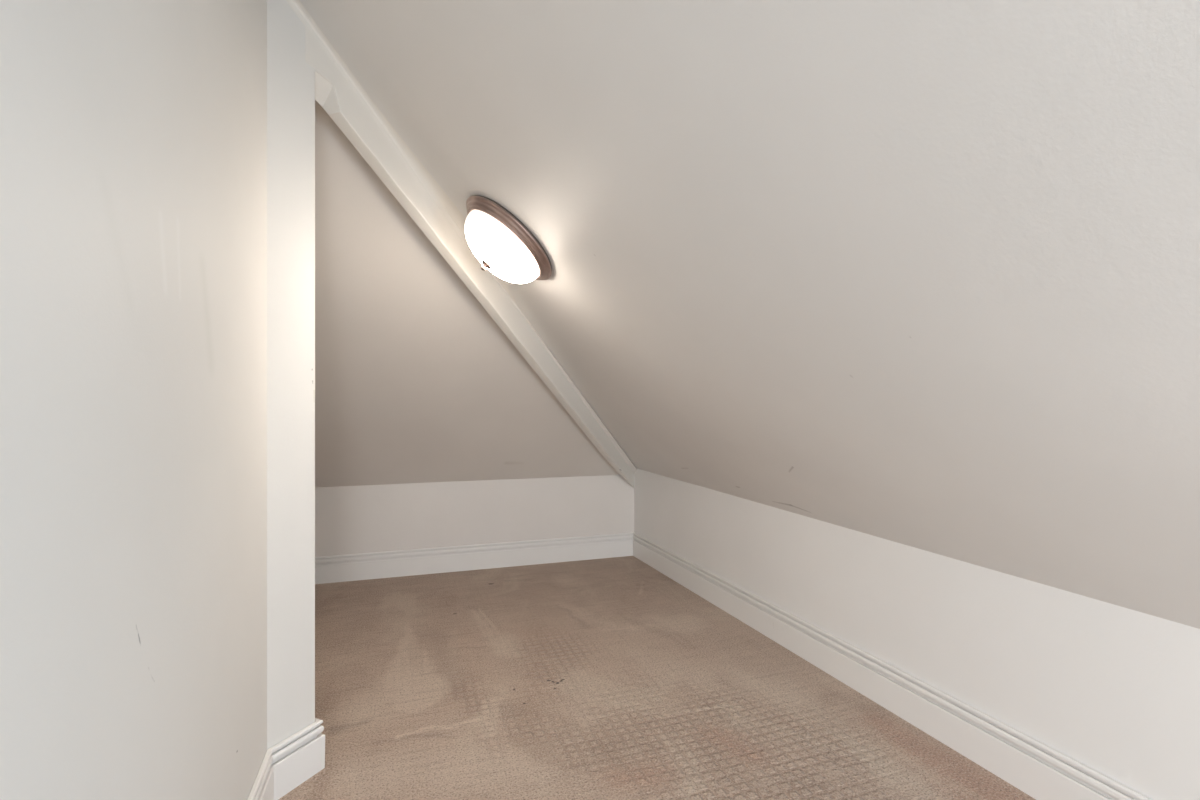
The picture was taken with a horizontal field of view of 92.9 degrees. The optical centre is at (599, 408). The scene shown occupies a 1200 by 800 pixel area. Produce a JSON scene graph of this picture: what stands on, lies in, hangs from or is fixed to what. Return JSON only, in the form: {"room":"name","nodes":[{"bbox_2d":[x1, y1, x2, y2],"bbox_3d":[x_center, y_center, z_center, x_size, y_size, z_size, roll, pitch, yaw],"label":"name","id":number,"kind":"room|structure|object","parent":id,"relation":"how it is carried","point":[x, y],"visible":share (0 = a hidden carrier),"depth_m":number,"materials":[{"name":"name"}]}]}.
{"room":"attic room","nodes":[
{"label":"attic room","id":0,"kind":"room"},
{"bbox_2d":[0,0,314,799],"bbox_3d":[-0.468,-0.320,0.025,0.371,2.750,3.550,0,0,-19],"label":"wall","id":1,"kind":"structure","parent":0,"point":[157,157],"depth_m":0.83,"materials":[{"name":"beige paint"}]},
{"bbox_2d":[247,718,324,799],"bbox_3d":[-0.324,0.984,0.066,0.127,0.143,3.534,0,0,-19],"label":"baseboard","id":2,"kind":"structure","parent":1,"relation":"attached to","point":[289,763],"depth_m":1.58,"materials":[{"name":"white paint"}]},
{"bbox_2d":[286,0,311,25],"bbox_3d":[-0.321,-1.178,0.028,0.150,0.203,3.460,0,0,-19],"label":"trim","id":3,"kind":"structure","parent":1,"relation":"attached to","point":[297,6],"depth_m":1.61,"materials":[{"name":"paint"}]},
{"bbox_2d":[315,475,633,556],"bbox_3d":[-1.270,0.762,3.664,3.470,0.586,0.120,0,0,-19],"label":"wall","id":4,"kind":"structure","parent":0,"point":[409,516],"depth_m":3.73,"materials":[{"name":"paint"}]},
{"bbox_2d":[315,532,634,583],"bbox_3d":[-1.319,0.973,3.574,3.319,0.164,0.017,0,0,-19],"label":"baseboard","id":5,"kind":"structure","parent":4,"relation":"attached to","point":[388,564],"depth_m":3.72,"materials":[{"name":"white paint"}]},
{"bbox_2d":[315,100,636,486],"bbox_3d":[-0.938,-0.437,2.615,3.420,1.916,2.327,0,0,-19],"label":"ceiling","id":6,"kind":"structure","parent":0,"point":[416,381],"depth_m":2.85,"materials":[{"name":"white paint"}]},
{"bbox_2d":[278,556,1035,799],"bbox_3d":[-0.372,1.105,1.088,3.800,0.100,5.700,0,0,-19],"label":"floor","id":7,"kind":"structure","parent":0,"point":[604,678],"depth_m":2.02,"materials":[{"name":"beige carpet"}]},
{"bbox_2d":[300,0,1199,628],"bbox_3d":[0.189,-0.463,1.301,2.529,2.159,5.540,0,0,-19],"label":"ceiling","id":8,"kind":"structure","parent":0,"point":[920,274],"depth_m":1.05,"materials":[{"name":"paint"}]},
{"bbox_2d":[305,18,633,487],"bbox_3d":[-0.245,-0.300,2.928,0.171,1.904,2.850,0,0,24],"label":"trim","id":9,"kind":"structure","parent":8,"relation":"attached to","point":[338,91],"depth_m":2.10,"materials":[{"name":"paint"}]},
{"bbox_2d":[465,195,551,283],"bbox_3d":[-0.322,-0.586,2.010,0.303,0.273,0.379,0,0,-7],"label":"ceiling lamp","id":10,"kind":"object","parent":8,"relation":"attached to","point":[504,246],"visible":1,"depth_m":1.89,"materials":[{"name":"white glass"}]},
{"bbox_2d":[634,468,1199,799],"bbox_3d":[1.213,0.738,1.667,0.120,0.634,5.572,0,0,-20],"label":"wall","id":11,"kind":"structure","parent":0,"point":[1113,689],"depth_m":1.69,"materials":[{"name":"white paint"}]},
{"bbox_2d":[633,533,1151,799],"bbox_3d":[1.173,0.973,1.573,0.017,0.164,5.419,0,0,-20],"label":"baseboard","id":12,"kind":"structure","parent":11,"relation":"attached to","point":[1042,772],"depth_m":1.91,"materials":[{"name":"white paint"}]}
]}

